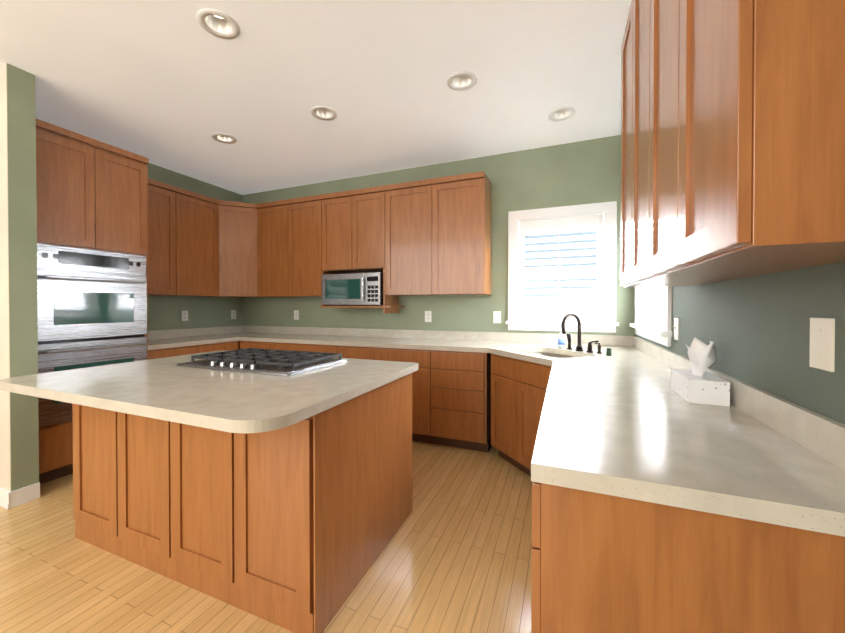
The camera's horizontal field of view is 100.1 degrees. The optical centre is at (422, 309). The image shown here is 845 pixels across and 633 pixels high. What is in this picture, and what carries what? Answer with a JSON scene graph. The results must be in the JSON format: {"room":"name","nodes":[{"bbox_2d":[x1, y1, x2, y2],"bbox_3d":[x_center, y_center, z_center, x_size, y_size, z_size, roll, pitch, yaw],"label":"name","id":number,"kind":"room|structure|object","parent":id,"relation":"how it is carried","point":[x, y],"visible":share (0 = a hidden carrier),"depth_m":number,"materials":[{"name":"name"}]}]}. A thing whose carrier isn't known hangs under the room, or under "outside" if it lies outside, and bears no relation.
{"room":"kitchen","nodes":[
{"label":"kitchen","id":0,"kind":"room"},
{"bbox_2d":[0,63,38,490],"bbox_3d":[-4.745,-0.153,3.151,4.700,2.780,0.130,0,1,22],"label":"wall","id":1,"kind":"structure","parent":0,"point":[19,444],"depth_m":2.26,"materials":[{"name":"paint"}]},
{"bbox_2d":[0,482,39,508],"bbox_3d":[-4.741,1.188,3.151,4.721,0.102,0.149,0,1,22],"label":"baseboard","id":2,"kind":"structure","parent":1,"relation":"attached to","point":[12,499],"depth_m":2.25,"materials":[{"name":"white wood"}]},
{"bbox_2d":[146,163,242,330],"bbox_3d":[-2.960,-0.158,3.769,0.150,2.780,2.350,0,1,22],"label":"wall","id":3,"kind":"structure","parent":0,"point":[163,312],"depth_m":4.17,"materials":[{"name":"green paint"}]},
{"bbox_2d":[147,178,218,296],"bbox_3d":[-2.705,-0.708,3.732,0.346,1.120,0.977,0,1,22],"label":"upper cabinet","id":4,"kind":"object","parent":3,"relation":"attached to","point":[183,253],"visible":0.69,"depth_m":3.73,"materials":[{"name":"brown wood"}]},
{"bbox_2d":[181,311,187,320],"bbox_3d":[-2.747,0.074,4.090,0.008,0.120,0.075,0,1,22],"label":"electrical outlet","id":5,"kind":"object","parent":3,"relation":"attached to","point":[184,315],"visible":1,"depth_m":4.08,"materials":[{"name":"white plastic"}]},
{"bbox_2d":[231,310,235,318],"bbox_3d":[-2.504,0.069,4.692,0.008,0.120,0.075,0,1,22],"label":"electrical outlet","id":6,"kind":"object","parent":3,"relation":"attached to","point":[233,314],"visible":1,"depth_m":4.69,"materials":[{"name":"white plastic"}]},
{"bbox_2d":[213,200,270,297],"bbox_3d":[-2.279,-0.714,4.420,0.623,1.120,0.622,0,1,22],"label":"upper cabinet","id":7,"kind":"object","parent":3,"relation":"attached to","point":[238,250],"visible":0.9,"depth_m":4.21,"materials":[{"name":"brown wood"}]},
{"bbox_2d":[0,441,531,632],"bbox_3d":[-3.393,1.303,1.234,8.650,0.100,7.700,0,1,22],"label":"floor","id":8,"kind":"structure","parent":0,"point":[455,556],"depth_m":1.66,"materials":[{"name":"brown wood"}]},
{"bbox_2d":[36,119,148,483],"bbox_3d":[-2.849,-0.033,2.864,0.728,2.545,0.748,0,1,22],"label":"tall cabinet","id":9,"kind":"object","parent":8,"relation":"on","point":[91,193],"visible":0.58,"depth_m":2.65,"materials":[{"name":"brown wood"}]},
{"bbox_2d":[37,243,146,426],"bbox_3d":[-2.749,0.180,2.826,0.648,1.274,0.700,0,1,22],"label":"double oven","id":10,"kind":"object","parent":9,"relation":"in","point":[92,308],"visible":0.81,"depth_m":2.66,"materials":[{"name":"silver metal"}]},
{"bbox_2d":[148,341,238,359],"bbox_3d":[-2.560,0.795,3.698,0.649,0.874,0.997,0,1,22],"label":"base cabinet","id":11,"kind":"object","parent":8,"relation":"on","point":[180,351],"visible":0.08,"depth_m":3.50,"materials":[{"name":"brown wood"}]},
{"bbox_2d":[72,373,411,632],"bbox_3d":[-0.978,0.810,2.046,1.620,0.876,0.922,0,1,22],"label":"kitchen island","id":12,"kind":"object","parent":8,"relation":"on","point":[295,527],"visible":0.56,"depth_m":1.56,"materials":[{"name":"brown wood"}]},
{"bbox_2d":[0,350,417,432],"bbox_3d":[-1.034,0.352,1.931,1.700,0.040,1.230,0,1,22],"label":"island countertop","id":13,"kind":"structure","parent":12,"relation":"on","point":[167,389],"depth_m":1.50,"materials":[{"name":"beige stone"}]},
{"bbox_2d":[177,348,346,375],"bbox_3d":[-0.955,0.304,2.152,0.840,0.052,0.530,0,1,22],"label":"gas cooktop","id":14,"kind":"object","parent":13,"relation":"in","point":[271,362],"visible":1,"depth_m":2.03,"materials":[{"name":"silver metal"}]},
{"bbox_2d":[240,341,267,348],"bbox_3d":[-1.764,0.791,4.228,0.468,0.874,0.620,0,1,22],"label":"base cabinet","id":15,"kind":"object","parent":8,"relation":"on","point":[243,344],"depth_m":3.94,"materials":[{"name":"brown wood"}]},
{"bbox_2d":[268,342,303,350],"bbox_3d":[-1.331,0.792,4.054,0.465,0.874,0.620,0,1,22],"label":"base cabinet","id":16,"kind":"object","parent":8,"relation":"on","point":[271,345],"depth_m":3.77,"materials":[{"name":"brown wood"}]},
{"bbox_2d":[304,344,335,352],"bbox_3d":[-0.923,0.794,3.890,0.415,0.874,0.620,0,1,22],"label":"base cabinet","id":17,"kind":"object","parent":8,"relation":"on","point":[307,347],"depth_m":3.60,"materials":[{"name":"brown wood"}]},
{"bbox_2d":[336,345,371,359],"bbox_3d":[-0.555,0.795,3.741,0.380,0.874,0.620,0,1,22],"label":"base cabinet","id":18,"kind":"object","parent":8,"relation":"on","point":[354,352],"depth_m":3.45,"materials":[{"name":"brown wood"}]},
{"bbox_2d":[372,347,431,443],"bbox_3d":[-0.095,0.797,3.556,0.610,0.874,0.620,0,1,22],"label":"base cabinet","id":19,"kind":"object","parent":8,"relation":"on","point":[421,378],"depth_m":3.21,"materials":[{"name":"brown wood"}]},
{"bbox_2d":[148,325,844,536],"bbox_3d":[-0.809,0.366,2.691,4.646,0.260,2.748,0,1,22],"label":"countertop","id":20,"kind":"structure","parent":19,"relation":"on","point":[624,420],"depth_m":0.96,"materials":[{"name":"beige stone"}]},
{"bbox_2d":[558,327,564,347],"bbox_3d":[1.169,0.235,2.981,0.056,0.176,0.057,0,1,22],"label":"soap bottle","id":21,"kind":"object","parent":20,"relation":"on","point":[561,340],"visible":0.83,"depth_m":2.96,"materials":[{"name":"white plastic"}]},
{"bbox_2d":[561,313,601,353],"bbox_3d":[1.230,0.176,2.750,0.282,0.297,0.242,0,1,22],"label":"faucet","id":22,"kind":"object","parent":20,"relation":"on","point":[579,347],"visible":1,"depth_m":2.75,"materials":[{"name":"black metal"}]},
{"bbox_2d":[671,337,729,405],"bbox_3d":[1.059,0.223,1.362,0.117,0.228,0.240,0,1,22],"label":"tissue box","id":23,"kind":"object","parent":20,"relation":"on","point":[698,383],"visible":1,"depth_m":1.28,"materials":[{"name":"white cardboard"}]},
{"bbox_2d":[432,350,491,451],"bbox_3d":[0.419,0.798,3.349,0.498,0.874,0.620,0,1,22],"label":"base cabinet","id":24,"kind":"object","parent":8,"relation":"on","point":[451,398],"depth_m":3.06,"materials":[{"name":"brown wood"}]},
{"bbox_2d":[491,353,551,476],"bbox_3d":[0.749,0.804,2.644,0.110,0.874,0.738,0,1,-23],"label":"base cabinet","id":25,"kind":"object","parent":8,"relation":"on","point":[518,390],"visible":0.65,"depth_m":2.63,"materials":[{"name":"brown wood"}]},
{"bbox_2d":[531,481,844,632],"bbox_3d":[0.837,0.815,1.416,0.640,0.874,1.565,0,1,22],"label":"base cabinet","id":26,"kind":"object","parent":8,"relation":"on","point":[603,563],"visible":0.58,"depth_m":0.71,"materials":[{"name":"brown wood"}]},
{"bbox_2d":[0,0,631,194],"bbox_3d":[-3.393,-1.601,1.209,8.650,0.150,7.700,0,1,22],"label":"ceiling","id":27,"kind":"structure","parent":0,"point":[172,85],"depth_m":2.35,"materials":[{"name":"white paint"}]},
{"bbox_2d":[197,9,239,38],"bbox_3d":[-1.093,-1.564,1.901,0.200,0.077,0.200,0,1,22],"label":"recessed light","id":28,"kind":"object","parent":27,"relation":"in","point":[222,24],"visible":0.92,"depth_m":1.93,"materials":[{"name":"white metal"}]},
{"bbox_2d":[211,132,236,143],"bbox_3d":[-1.785,-1.575,3.182,0.200,0.077,0.200,0,1,22],"label":"recessed light","id":29,"kind":"object","parent":27,"relation":"in","point":[225,137],"visible":0.9,"depth_m":3.21,"materials":[{"name":"white metal"}]},
{"bbox_2d":[311,106,336,120],"bbox_3d":[-0.774,-1.571,2.775,0.200,0.077,0.200,0,1,22],"label":"recessed light","id":30,"kind":"object","parent":27,"relation":"in","point":[325,113],"visible":0.88,"depth_m":2.81,"materials":[{"name":"white metal"}]},
{"bbox_2d":[447,71,476,90],"bbox_3d":[0.263,-1.568,2.379,0.200,0.077,0.200,0,1,22],"label":"recessed light","id":31,"kind":"object","parent":27,"relation":"in","point":[466,80],"visible":0.92,"depth_m":2.41,"materials":[{"name":"white metal"}]},
{"bbox_2d":[548,107,574,120],"bbox_3d":[1.096,-1.571,2.787,0.200,0.077,0.200,0,1,22],"label":"recessed light","id":32,"kind":"object","parent":27,"relation":"in","point":[562,114],"visible":0.77,"depth_m":2.82,"materials":[{"name":"white metal"}]},
{"bbox_2d":[242,135,634,335],"bbox_3d":[-0.267,-0.161,4.032,4.950,2.780,0.150,0,1,22],"label":"wall","id":33,"kind":"structure","parent":0,"point":[579,173],"depth_m":3.55,"materials":[{"name":"green paint"}]},
{"bbox_2d":[256,199,287,296],"bbox_3d":[-1.724,-0.618,4.343,0.472,1.310,0.350,0,1,22],"label":"upper cabinet","id":34,"kind":"object","parent":33,"relation":"attached to","point":[272,217],"depth_m":4.20,"materials":[{"name":"brown wood"}]},
{"bbox_2d":[294,310,298,319],"bbox_3d":[-1.600,0.071,4.486,0.075,0.120,0.008,0,1,22],"label":"electrical outlet","id":35,"kind":"object","parent":33,"relation":"attached to","point":[296,314],"visible":1,"depth_m":4.48,"materials":[{"name":"white plastic"}]},
{"bbox_2d":[288,195,319,296],"bbox_3d":[-1.285,-0.617,4.167,0.473,1.310,0.350,0,1,22],"label":"upper cabinet","id":36,"kind":"object","parent":33,"relation":"attached to","point":[303,212],"depth_m":4.03,"materials":[{"name":"brown wood"}]},
{"bbox_2d":[320,190,351,307],"bbox_3d":[-0.881,-0.615,4.004,0.398,1.310,0.350,0,1,22],"label":"upper cabinet","id":37,"kind":"object","parent":33,"relation":"attached to","point":[335,208],"depth_m":3.87,"materials":[{"name":"brown wood"}]},
{"bbox_2d":[322,272,382,305],"bbox_3d":[-0.715,-0.210,3.891,0.727,0.342,0.386,0,1,22],"label":"microwave","id":38,"kind":"object","parent":37,"relation":"in","point":[354,289],"visible":0.96,"depth_m":3.73,"materials":[{"name":"silver metal"}]},
{"bbox_2d":[352,186,383,313],"bbox_3d":[-0.513,-0.614,3.856,0.397,1.310,0.350,0,1,22],"label":"upper cabinet","id":39,"kind":"object","parent":33,"relation":"attached to","point":[367,203],"depth_m":3.72,"materials":[{"name":"brown wood"}]},
{"bbox_2d":[384,179,431,313],"bbox_3d":[-0.090,-0.613,3.686,0.515,1.310,0.350,0,1,22],"label":"upper cabinet","id":40,"kind":"object","parent":33,"relation":"attached to","point":[429,237],"depth_m":3.55,"materials":[{"name":"brown wood"}]},
{"bbox_2d":[425,311,431,321],"bbox_3d":[0.061,0.076,3.817,0.075,0.120,0.008,0,1,22],"label":"electrical outlet","id":41,"kind":"object","parent":33,"relation":"attached to","point":[428,316],"visible":1,"depth_m":3.81,"materials":[{"name":"white plastic"}]},
{"bbox_2d":[432,171,490,295],"bbox_3d":[0.388,-0.611,3.493,0.515,1.310,0.350,0,1,22],"label":"upper cabinet","id":42,"kind":"object","parent":33,"relation":"attached to","point":[461,204],"depth_m":3.35,"materials":[{"name":"brown wood"}]},
{"bbox_2d":[493,311,500,322],"bbox_3d":[0.747,0.079,3.541,0.075,0.120,0.008,0,1,22],"label":"electrical outlet","id":43,"kind":"object","parent":33,"relation":"attached to","point":[496,316],"visible":1,"depth_m":3.54,"materials":[{"name":"white plastic"}]},
{"bbox_2d":[506,201,618,332],"bbox_3d":[1.304,-0.377,3.368,0.980,1.165,0.205,0,1,22],"label":"window","id":44,"kind":"structure","parent":33,"relation":"in","point":[602,216],"depth_m":3.32,"materials":[{"name":"white"}]},
{"bbox_2d":[606,348,611,355],"bbox_3d":[1.318,0.299,2.502,0.037,0.055,0.038,0,1,22],"label":"cup","id":45,"kind":"object","parent":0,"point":[608,351],"visible":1,"depth_m":2.49,"materials":[{"name":"green plastic"}]},
{"bbox_2d":[635,262,844,424],"bbox_3d":[0.522,-0.122,-0.435,0.150,2.780,7.550,0,1,22],"label":"wall","id":46,"kind":"structure","parent":0,"point":[756,329],"depth_m":1.04,"materials":[{"name":"green paint"}]},
{"bbox_2d":[629,286,671,346],"bbox_3d":[1.676,-0.370,2.505,0.205,1.165,1.080,0,1,22],"label":"window","id":47,"kind":"structure","parent":46,"relation":"in","point":[652,322],"depth_m":2.48,"materials":[{"name":"white"}]},
{"bbox_2d":[620,19,700,286],"bbox_3d":[1.099,-0.731,1.610,0.305,1.238,0.335,0,1,22],"label":"upper cabinet","id":48,"kind":"object","parent":46,"relation":"attached to","point":[624,49],"depth_m":1.75,"materials":[{"name":"brown wood"}]},
{"bbox_2d":[673,318,678,340],"bbox_3d":[1.386,0.107,1.941,0.019,0.120,0.075,0,1,22],"label":"toggle light switch","id":49,"kind":"object","parent":46,"relation":"attached to","point":[676,328],"visible":1,"depth_m":1.93,"materials":[{"name":"white plastic"}]},
{"bbox_2d":[628,0,725,286],"bbox_3d":[0.974,-0.728,1.299,0.305,1.238,0.335,0,1,22],"label":"upper cabinet","id":50,"kind":"object","parent":46,"relation":"attached to","point":[636,12],"depth_m":1.45,"materials":[{"name":"brown wood"}]},
{"bbox_2d":[644,0,775,283],"bbox_3d":[0.849,-0.726,0.988,0.305,1.238,0.335,0,1,22],"label":"upper cabinet","id":51,"kind":"object","parent":46,"relation":"attached to","point":[657,13],"depth_m":1.14,"materials":[{"name":"brown wood"}]},
{"bbox_2d":[668,0,844,275],"bbox_3d":[0.724,-0.723,0.678,0.305,1.238,0.335,0,1,22],"label":"upper cabinet","id":52,"kind":"object","parent":46,"relation":"attached to","point":[732,139],"depth_m":0.58,"materials":[{"name":"brown wood"}]},
{"bbox_2d":[809,318,834,371],"bbox_3d":[0.951,0.082,0.844,0.008,0.122,0.078,0,1,22],"label":"outlet","id":53,"kind":"object","parent":46,"relation":"attached to","point":[822,343],"visible":1,"depth_m":0.84,"materials":[{"name":"beige plastic"}]},
{"label":"outside","id":54,"kind":"structure","parent":0,"visible":0},
{"bbox_2d":[525,225,663,311],"bbox_3d":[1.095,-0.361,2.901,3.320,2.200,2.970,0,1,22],"label":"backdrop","id":55,"kind":"structure","parent":54,"point":[564,250],"depth_m":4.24,"materials":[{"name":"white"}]}
]}

